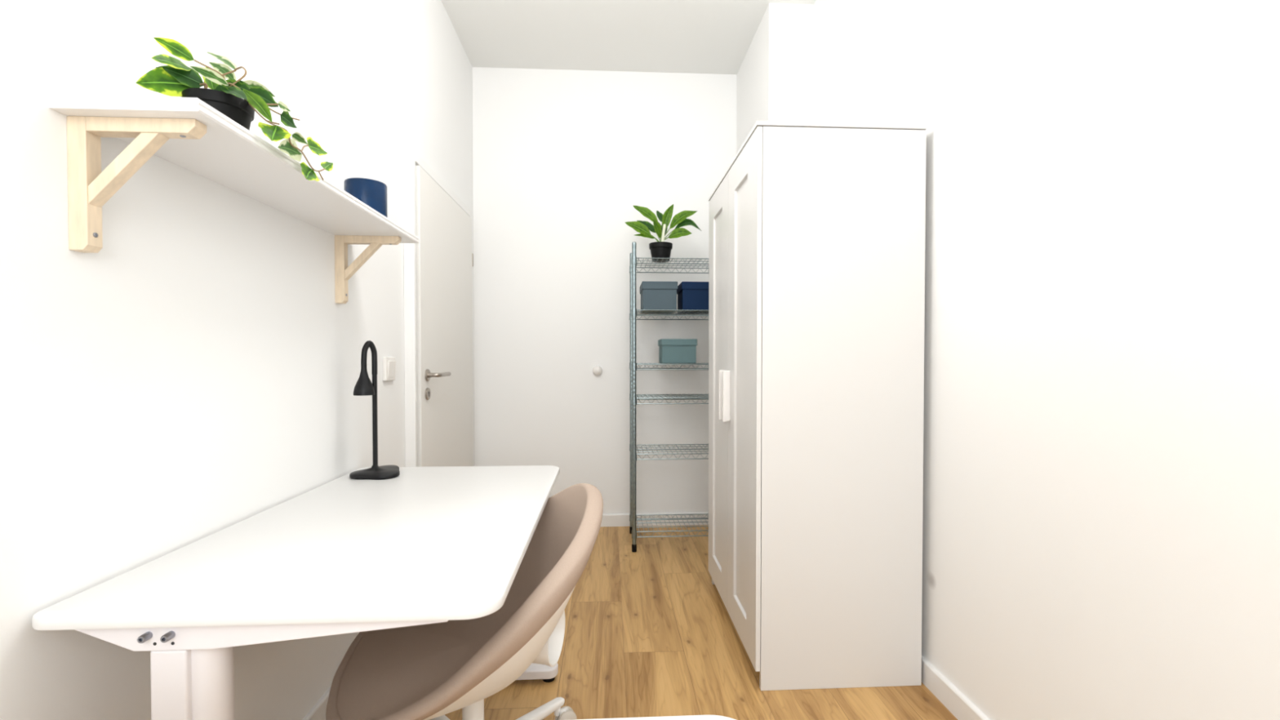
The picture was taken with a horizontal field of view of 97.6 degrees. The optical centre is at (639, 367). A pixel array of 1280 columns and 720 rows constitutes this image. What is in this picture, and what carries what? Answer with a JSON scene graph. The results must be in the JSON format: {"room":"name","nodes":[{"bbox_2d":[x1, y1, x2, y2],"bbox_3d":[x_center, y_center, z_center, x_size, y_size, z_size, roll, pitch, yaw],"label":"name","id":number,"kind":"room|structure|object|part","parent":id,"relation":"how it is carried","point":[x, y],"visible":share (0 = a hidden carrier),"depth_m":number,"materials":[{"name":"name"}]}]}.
{"room":"home office","nodes":[
{"label":"home office","id":0,"kind":"room"},
{"bbox_2d":[0,0,474,719],"bbox_3d":[-1.007,-0.406,0.989,0.100,3.070,5.700,0,1,-3],"label":"wall","id":1,"kind":"structure","parent":0,"point":[167,387],"depth_m":1.17,"materials":[{"name":"white paint"}]},
{"bbox_2d":[48,93,418,303],"bbox_3d":[-0.865,-0.327,1.439,0.233,0.244,1.060,0,1,-3],"label":"wall shelf","id":2,"kind":"object","parent":1,"relation":"attached to","point":[188,133],"visible":1,"depth_m":1.02,"materials":[{"name":"white wood"}]},
{"bbox_2d":[135,37,333,181],"bbox_3d":[-0.795,-0.521,1.132,0.222,0.246,0.328,0,1,-3],"label":"trailing plant","id":3,"kind":"object","parent":2,"relation":"on","point":[238,100],"visible":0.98,"depth_m":1.05,"materials":[{"name":"green plant"}]},
{"bbox_3d":[-0.806,-0.476,1.074,0.113,0.066,0.113,0,1,-3],"label":"pot","id":4,"kind":"part","parent":3,"relation":"part of","materials":[{"name":"black plastic"}]},
{"bbox_3d":[-0.740,-0.501,1.129,0.104,0.168,0.257,1,1,33],"label":"stem","id":5,"kind":"part","parent":3,"relation":"part of","materials":[{"name":"green"}]},
{"bbox_2d":[343,177,387,217],"bbox_3d":[-0.843,-0.509,1.722,0.120,0.110,0.120,0,1,-3],"label":"plant pot","id":6,"kind":"object","parent":2,"relation":"on","point":[373,193],"visible":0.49,"depth_m":1.68,"materials":[{"name":"blue ceramic"}]},
{"bbox_2d":[302,685,331,719],"bbox_3d":[-0.914,1.099,0.378,0.014,0.082,4.218,0,1,-3],"label":"baseboard","id":7,"kind":"structure","parent":1,"relation":"attached to","point":[317,712],"depth_m":1.72,"materials":[{"name":"white wood"}]},
{"bbox_2d":[382,356,395,381],"bbox_3d":[-1.018,0.006,2.282,0.021,0.095,0.100,0,1,-3],"label":"light switch","id":8,"kind":"object","parent":1,"relation":"attached to","point":[388,362],"visible":1,"depth_m":2.25,"materials":[{"name":"white plastic"}]},
{"bbox_2d":[402,148,473,466],"bbox_3d":[-1.007,0.063,2.998,0.123,2.062,1.055,0,1,-3],"label":"door","id":9,"kind":"structure","parent":1,"relation":"in","point":[437,269],"depth_m":2.75,"materials":[{"name":"white wood"}]},
{"bbox_3d":[-0.959,0.035,2.665,0.065,0.056,0.193,0,1,-3],"label":"handle","id":10,"kind":"part","parent":9,"relation":"part of","materials":[{"name":"silver metal"}]},
{"bbox_2d":[472,66,737,514],"bbox_3d":[-0.056,-0.456,3.845,2.118,3.070,0.100,0,1,-3],"label":"wall","id":11,"kind":"structure","parent":0,"point":[562,158],"depth_m":3.78,"materials":[{"name":"white paint"}]},
{"bbox_2d":[592,365,602,375],"bbox_3d":[-0.286,0.021,3.774,0.066,0.066,0.033,0,1,-3],"label":"door stop","id":12,"kind":"object","parent":11,"relation":"attached to","point":[597,370],"visible":1,"depth_m":3.76,"materials":[{"name":"white plastic"}]},
{"bbox_2d":[600,512,708,526],"bbox_3d":[-0.215,1.039,3.805,1.751,0.082,0.016,0,1,-3],"label":"baseboard","id":13,"kind":"structure","parent":11,"relation":"attached to","point":[613,519],"depth_m":3.81,"materials":[{"name":"white"}]},
{"bbox_2d":[440,0,816,74],"bbox_3d":[0.050,-1.992,1.020,2.218,0.100,5.700,0,1,-3],"label":"ceiling","id":14,"kind":"structure","parent":0,"point":[712,37],"depth_m":3.31,"materials":[{"name":"white paint"}]},
{"bbox_2d":[444,524,957,719],"bbox_3d":[0.050,1.177,1.075,2.218,0.100,5.700,0,1,-3],"label":"floor","id":15,"kind":"structure","parent":0,"point":[649,633],"depth_m":2.13,"materials":[{"name":"brown wood"}]},
{"bbox_2d":[31,465,559,719],"bbox_3d":[-0.616,0.746,1.461,0.717,0.750,1.176,0,1,-3],"label":"desk","id":16,"kind":"object","parent":15,"relation":"on","point":[420,545],"visible":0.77,"depth_m":1.02,"materials":[{"name":"white laminate"}]},
{"bbox_3d":[-0.597,0.423,0.905,0.590,0.046,0.030,0,1,-3],"label":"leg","id":17,"kind":"part","parent":16,"relation":"part of","materials":[{"name":"white metal"}]},
{"bbox_2d":[349,340,399,479],"bbox_3d":[-0.884,0.136,1.895,0.156,0.453,0.180,0,1,-3],"label":"desk lamp","id":18,"kind":"object","parent":16,"relation":"on","point":[364,386],"visible":1,"depth_m":1.85,"materials":[{"name":"black metal"}]},
{"bbox_3d":[-0.912,0.048,1.851,0.064,0.088,0.064,0,1,-3],"label":"lamp shade","id":19,"kind":"part","parent":18,"relation":"part of","materials":[{"name":"black metal"}]},
{"bbox_2d":[325,483,603,719],"bbox_3d":[-0.410,0.723,1.431,0.716,0.796,0.705,0,1,-3],"label":"swivel chair","id":20,"kind":"object","parent":15,"relation":"on","point":[429,671],"visible":0.87,"depth_m":1.31,"materials":[{"name":"beige plastic"},{"name":"white plastic"},{"name":"black plastic"}]},
{"bbox_3d":[-0.554,1.016,1.593,0.042,0.068,0.325,-1,1,-40],"label":"leg","id":21,"kind":"part","parent":20,"relation":"part of","materials":[{"name":"white plastic"}]},
{"bbox_3d":[-0.329,1.016,1.610,0.042,0.068,0.325,1,1,32],"label":"leg","id":22,"kind":"part","parent":20,"relation":"part of","materials":[{"name":"white plastic"}]},
{"bbox_2d":[573,715,736,719],"bbox_3d":[-0.286,0.766,0.314,0.863,0.750,0.592,0,1,-3],"label":"table","id":23,"kind":"object","parent":15,"relation":"on","point":[689,717],"visible":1,"depth_m":0.61,"materials":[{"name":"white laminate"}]},
{"bbox_2d":[629,241,708,552],"bbox_3d":[0.214,0.174,3.478,0.548,1.822,0.378,0,1,-3],"label":"wire shelving rack","id":24,"kind":"object","parent":15,"relation":"on","point":[633,365],"visible":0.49,"depth_m":3.31,"materials":[{"name":"silver metal"}]},
{"bbox_3d":[-0.053,0.149,3.636,0.026,1.777,0.026,0,1,-3],"label":"post","id":25,"kind":"part","parent":24,"relation":"part of","materials":[{"name":"metal"}]},
{"bbox_3d":[-0.034,0.155,3.291,0.026,1.777,0.026,0,1,-3],"label":"post","id":26,"kind":"part","parent":24,"relation":"part of","materials":[{"name":"metal"}]},
{"bbox_2d":[640,281,677,313],"bbox_3d":[0.112,-0.429,3.470,0.214,0.171,0.270,0,1,-3],"label":"storage box","id":27,"kind":"object","parent":24,"relation":"on","point":[660,295],"visible":0.93,"depth_m":3.34,"materials":[{"name":"grey cardboard"}]},
{"bbox_3d":[0.112,-0.491,3.469,0.214,0.046,0.270,0,1,-3],"label":"lid","id":28,"kind":"part","parent":27,"relation":"part of","materials":[{"name":"grey cardboard"}]},
{"bbox_2d":[624,204,701,262],"bbox_3d":[0.143,-0.820,3.419,0.476,0.346,0.162,0,1,-3],"label":"potted plant","id":29,"kind":"object","parent":24,"relation":"on","point":[661,249],"visible":0.99,"depth_m":3.39,"materials":[{"name":"green plant"}]},
{"bbox_3d":[0.127,-0.699,3.411,0.144,0.104,0.144,0,1,-3],"label":"pot","id":30,"kind":"part","parent":29,"relation":"part of","materials":[{"name":"black plastic"}]},
{"bbox_3d":[0.136,-0.813,3.415,0.144,0.155,0.051,0,1,-16],"label":"stem","id":31,"kind":"part","parent":29,"relation":"part of","materials":[{"name":"white"}]},
{"bbox_3d":[0.140,-0.797,3.361,0.030,0.124,0.021,0,1,19],"label":"stem","id":32,"kind":"part","parent":29,"relation":"part of","materials":[{"name":"green"}]},
{"bbox_3d":[0.214,0.981,3.492,0.548,0.044,0.378,0,1,-3],"label":"wire shelf","id":33,"kind":"part","parent":24,"relation":"part of","materials":[{"name":"silver metal"}]},
{"bbox_3d":[0.214,0.522,3.484,0.548,0.044,0.378,0,1,-3],"label":"wire shelf","id":34,"kind":"part","parent":24,"relation":"part of","materials":[{"name":"silver metal"}]},
{"bbox_3d":[0.214,0.194,3.479,0.548,0.044,0.378,0,1,-3],"label":"wire shelf","id":35,"kind":"part","parent":24,"relation":"part of","materials":[{"name":"silver metal"}]},
{"bbox_3d":[0.214,-0.007,3.475,0.548,0.044,0.378,0,1,-3],"label":"wire shelf","id":36,"kind":"part","parent":24,"relation":"part of","materials":[{"name":"silver metal"}]},
{"bbox_3d":[0.214,-0.325,3.470,0.548,0.044,0.378,0,1,-3],"label":"wire shelf","id":37,"kind":"part","parent":24,"relation":"part of","materials":[{"name":"silver metal"}]},
{"bbox_3d":[0.214,-0.629,3.464,0.548,0.044,0.378,0,1,-3],"label":"wire shelf","id":38,"kind":"part","parent":24,"relation":"part of","materials":[{"name":"silver metal"}]},
{"bbox_2d":[657,338,697,363],"bbox_3d":[0.229,-0.099,3.462,0.217,0.147,0.230,0,1,-3],"label":"storage box","id":39,"kind":"object","parent":24,"relation":"on","point":[670,350],"visible":1,"depth_m":3.35,"materials":[{"name":"teal cardboard"}]},
{"bbox_3d":[0.229,-0.153,3.461,0.217,0.040,0.230,0,1,-3],"label":"lid","id":40,"kind":"part","parent":39,"relation":"part of","materials":[{"name":"teal cardboard"}]},
{"bbox_2d":[676,281,708,312],"bbox_3d":[0.347,-0.429,3.483,0.209,0.171,0.270,0,1,-3],"label":"storage box","id":41,"kind":"object","parent":24,"relation":"on","point":[694,295],"visible":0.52,"depth_m":3.35,"materials":[{"name":"blue cardboard"}]},
{"bbox_3d":[0.347,-0.492,3.482,0.209,0.046,0.270,0,1,-3],"label":"lid","id":42,"kind":"part","parent":41,"relation":"part of","materials":[{"name":"blue cardboard"}]},
{"bbox_2d":[708,120,927,690],"bbox_3d":[0.651,0.132,2.383,0.619,1.945,0.924,0,1,-3],"label":"wardrobe","id":43,"kind":"object","parent":15,"relation":"on","point":[816,251],"visible":1,"depth_m":1.93,"materials":[{"name":"white laminate"}]},
{"bbox_3d":[0.367,0.104,2.599,0.016,1.860,0.452,0,1,-3],"label":"door","id":44,"kind":"part","parent":43,"relation":"part of","materials":[{"name":"white wood"}]},
{"bbox_3d":[0.354,0.119,2.411,0.030,0.214,0.024,0,1,-3],"label":"handle","id":45,"kind":"part","parent":43,"relation":"part of","materials":[{"name":"white plastic"}]},
{"bbox_3d":[0.359,0.120,2.331,0.030,0.214,0.024,0,1,-3],"label":"handle","id":46,"kind":"part","parent":43,"relation":"part of","materials":[{"name":"white plastic"}]},
{"bbox_3d":[0.393,0.112,2.140,0.016,1.860,0.462,0,1,-3],"label":"door","id":47,"kind":"part","parent":43,"relation":"part of","materials":[{"name":"white wood"}]},
{"bbox_3d":[0.665,-0.833,2.366,0.592,0.014,0.924,0,1,-3],"label":"panel","id":48,"kind":"part","parent":43,"relation":"part of","materials":[{"name":"white wood"}]},
{"bbox_2d":[736,0,1279,719],"bbox_3d":[0.987,-0.407,1.050,0.347,3.070,5.600,0,1,-3],"label":"wall","id":49,"kind":"structure","parent":0,"point":[1101,505],"depth_m":1.31,"materials":[{"name":"paint"}]},
{"bbox_2d":[921,654,990,719],"bbox_3d":[1.071,1.092,0.745,0.016,0.082,4.730,0,1,-3],"label":"baseboard","id":50,"kind":"structure","parent":49,"relation":"attached to","point":[962,708],"depth_m":1.82,"materials":[{"name":"white wood"}]}
]}

